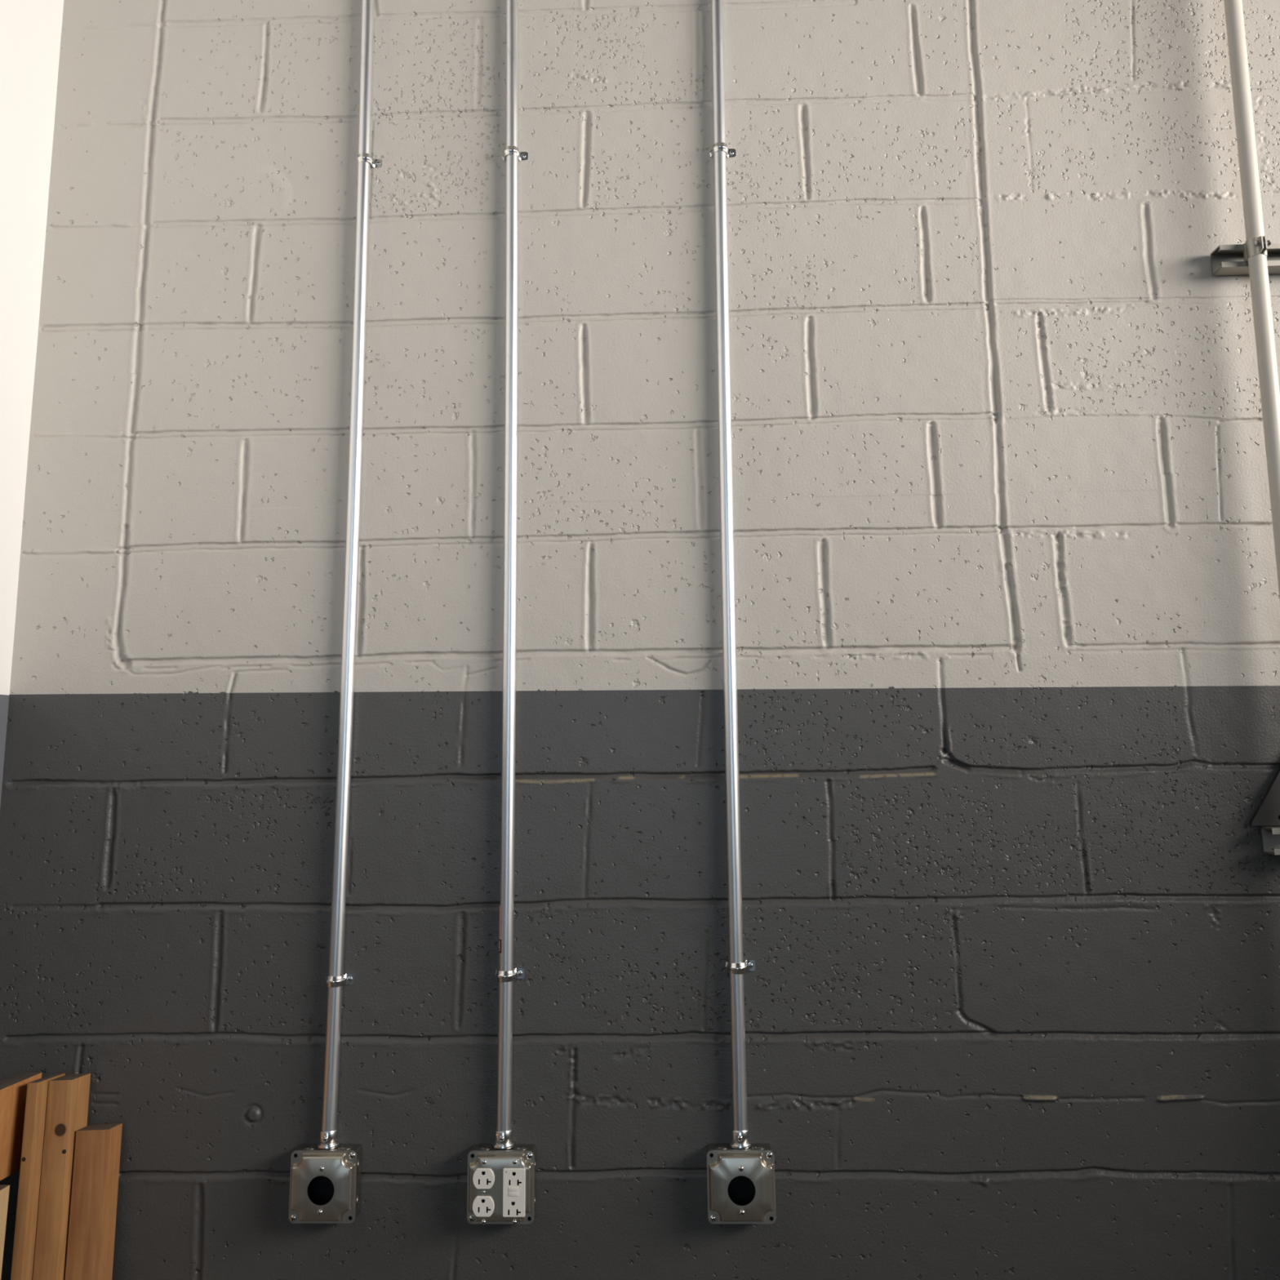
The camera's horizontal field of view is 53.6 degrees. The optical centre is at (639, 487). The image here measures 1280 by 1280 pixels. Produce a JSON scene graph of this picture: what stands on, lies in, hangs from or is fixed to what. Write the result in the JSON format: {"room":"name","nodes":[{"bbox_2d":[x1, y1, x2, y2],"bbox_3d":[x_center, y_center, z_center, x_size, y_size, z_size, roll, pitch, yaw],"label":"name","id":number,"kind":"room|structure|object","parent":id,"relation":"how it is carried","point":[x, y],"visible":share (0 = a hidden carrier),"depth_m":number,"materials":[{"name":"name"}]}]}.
{"room":"workshop","nodes":[
{"label":"workshop","id":0,"kind":"room"},
{"bbox_2d":[0,0,63,805],"bbox_3d":[-1.345,-0.853,-1.109,0.232,4.600,7.020,-1,-12,2],"label":"wall","id":1,"kind":"structure","parent":0,"point":[30,30],"depth_m":2.27,"materials":[{"name":"white paint"}]},
{"bbox_2d":[0,0,1279,1279],"bbox_3d":[1.481,-0.205,2.209,5.200,4.600,0.016,-1,-12,2],"label":"wall","id":2,"kind":"structure","parent":0,"point":[1007,602],"depth_m":2.17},
{"bbox_2d":[288,1143,362,1223],"bbox_3d":[-0.495,1.095,1.992,0.104,0.104,0.053,-1,-12,2],"label":"junction box","id":3,"kind":"object","parent":2,"relation":"attached to","point":[325,1184],"visible":1,"depth_m":1.98,"materials":[{"name":"metal"}]},
{"bbox_2d":[316,0,374,1149],"bbox_3d":[-0.516,-0.638,2.361,0.035,3.441,0.034,-1,-12,2],"label":"conduit","id":4,"kind":"object","parent":2,"relation":"attached to","point":[328,1132],"visible":1,"depth_m":2.18,"materials":[{"name":"metal"}]},
{"bbox_2d":[324,973,355,987],"bbox_3d":[-0.492,0.803,2.064,0.048,0.017,0.030,0,-12,2],"label":"strap","id":5,"kind":"object","parent":4,"relation":"attached to","point":[346,979],"visible":1,"depth_m":2.06,"materials":[{"name":"metal"}]},
{"bbox_2d":[356,152,382,168],"bbox_3d":[-0.506,-0.607,2.355,0.048,0.017,0.030,-2,-12,2],"label":"strap","id":6,"kind":"object","parent":4,"relation":"attached to","point":[363,157],"visible":1,"depth_m":2.35,"materials":[{"name":"metal"}]},
{"bbox_2d":[466,1144,536,1225],"bbox_3d":[-0.216,1.090,1.982,0.104,0.104,0.053,-1,-12,2],"label":"outlet box","id":7,"kind":"object","parent":2,"relation":"attached to","point":[501,1188],"visible":1,"depth_m":1.96,"materials":[{"name":"metal"}]},
{"bbox_2d":[472,1168,494,1217],"bbox_3d":[-0.242,1.090,1.960,0.034,0.068,0.006,-1,-12,2],"label":"receptacle","id":8,"kind":"object","parent":7,"relation":"attached to","point":[483,1179],"depth_m":1.96,"materials":[{"name":"plastic"}]},
{"bbox_2d":[502,1168,525,1217],"bbox_3d":[-0.194,1.089,1.958,0.034,0.068,0.006,-1,-12,2],"label":"receptacle","id":9,"kind":"object","parent":7,"relation":"attached to","point":[513,1179],"depth_m":1.95,"materials":[{"name":"white plastic"}]},
{"bbox_2d":[493,0,518,1149],"bbox_3d":[-0.237,-0.644,2.350,0.034,3.441,0.034,-1,-12,2],"label":"conduit","id":10,"kind":"object","parent":2,"relation":"attached to","point":[504,1131],"visible":1,"depth_m":2.17,"materials":[{"name":"metal"}]},
{"bbox_2d":[495,968,524,982],"bbox_3d":[-0.213,0.791,2.055,0.048,0.017,0.030,-2,-12,2],"label":"strap","id":11,"kind":"object","parent":10,"relation":"attached to","point":[517,973],"visible":1,"depth_m":2.05,"materials":[{"name":"metal"}]},
{"bbox_2d":[502,145,528,160],"bbox_3d":[-0.233,-0.618,2.345,0.048,0.017,0.030,-2,-12,2],"label":"strap","id":12,"kind":"object","parent":10,"relation":"attached to","point":[522,156],"visible":1,"depth_m":2.34,"materials":[{"name":"metal"}]},
{"bbox_2d":[711,0,751,1149],"bbox_3d":[0.140,-0.652,2.336,0.042,3.441,0.034,-1,-12,2],"label":"conduit","id":13,"kind":"object","parent":2,"relation":"attached to","point":[740,1131],"visible":1,"depth_m":2.15,"materials":[{"name":"metal"}]},
{"bbox_2d":[709,142,736,157],"bbox_3d":[0.152,-0.620,2.330,0.048,0.017,0.030,-1,-12,2],"label":"strap","id":14,"kind":"object","parent":13,"relation":"attached to","point":[720,146],"visible":1,"depth_m":2.32,"materials":[{"name":"metal"}]},
{"bbox_2d":[725,960,755,973],"bbox_3d":[0.162,0.773,2.043,0.048,0.017,0.030,-2,-12,2],"label":"strap","id":15,"kind":"object","parent":13,"relation":"attached to","point":[748,965],"visible":1,"depth_m":2.04,"materials":[{"name":"metal"}]},
{"bbox_2d":[706,1143,776,1223],"bbox_3d":[0.157,1.082,1.968,0.104,0.104,0.053,-1,-12,2],"label":"junction box","id":16,"kind":"object","parent":2,"relation":"attached to","point":[741,1184],"visible":1,"depth_m":1.95,"materials":[{"name":"metal"}]},
{"bbox_2d":[1210,243,1279,275],"bbox_3d":[1.422,-0.409,2.223,0.810,0.041,0.041,-1,-12,2],"label":"channel","id":17,"kind":"object","parent":2,"relation":"attached to","point":[1226,260],"visible":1,"depth_m":2.24,"materials":[{"name":"silver metal"}]},
{"bbox_2d":[1243,235,1271,261],"bbox_3d":[1.071,-0.415,2.199,0.032,0.032,0.055,-1,-12,2],"label":"clamp","id":18,"kind":"object","parent":17,"relation":"attached to","point":[1252,246],"visible":0.97,"depth_m":2.19,"materials":[{"name":"metal"}]},
{"bbox_2d":[1260,826,1279,854],"bbox_3d":[1.424,0.560,2.024,0.830,0.041,0.041,-1,-12,2],"label":"channel","id":19,"kind":"object","parent":2,"relation":"attached to","point":[1270,835],"visible":1,"depth_m":2.06,"materials":[{"name":"silver metal"}]},
{"bbox_2d":[1249,768,1279,826],"bbox_3d":[1.080,0.488,2.070,0.175,0.124,0.008,-1,-12,2],"label":"gusset plate","id":20,"kind":"object","parent":19,"relation":"attached to","point":[1268,813],"visible":1,"depth_m":2.06,"materials":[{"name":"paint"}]},
{"bbox_3d":[1.267,1.398,-1.667,5.400,0.100,7.050,-1,-12,2],"label":"floor","id":21,"kind":"structure","parent":0,"visible":0},
{"bbox_2d":[0,1185,9,1279],"bbox_3d":[-0.972,1.536,1.716,0.060,1.037,0.140,-1,-13,2],"label":"post","id":22,"kind":"object","parent":21,"relation":"on","point":[4,1189],"visible":1,"depth_m":1.88,"materials":[{"name":"brown wood"}]},
{"bbox_2d":[0,1072,41,1180],"bbox_3d":[-0.997,0.925,1.691,0.038,0.161,0.705,-1,-12,2],"label":"beam","id":23,"kind":"structure","parent":22,"relation":"on","point":[13,1089],"depth_m":1.96,"materials":[{"name":"brown wood"}]},
{"bbox_2d":[10,1073,65,1279],"bbox_3d":[-0.914,1.494,1.842,0.048,1.171,0.189,3,-12,-19],"label":"plank","id":24,"kind":"object","parent":21,"relation":"on","point":[32,1153],"visible":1,"depth_m":1.93,"materials":[{"name":"brown wood"}]},
{"bbox_2d":[32,1073,90,1279],"bbox_3d":[-0.886,1.500,1.860,0.058,1.168,0.173,3,-12,-19],"label":"board","id":25,"kind":"object","parent":21,"relation":"on","point":[68,1097],"visible":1,"depth_m":1.96,"materials":[{"name":"brown wood"}]},
{"bbox_2d":[65,1123,122,1279],"bbox_3d":[-0.836,1.539,1.861,0.066,1.092,0.159,3,-12,-19],"label":"lumber offcut","id":26,"kind":"object","parent":21,"relation":"on","point":[95,1175],"visible":1,"depth_m":1.97,"materials":[{"name":"brown wood"}]},
{"bbox_2d":[1223,0,1279,599],"bbox_3d":[1.069,-0.161,2.151,0.125,4.500,0.030,-1,-12,2],"label":"conduit","id":27,"kind":"object","parent":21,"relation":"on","point":[1235,28],"visible":1,"depth_m":2.19,"materials":[{"name":"white metal"}]}
]}

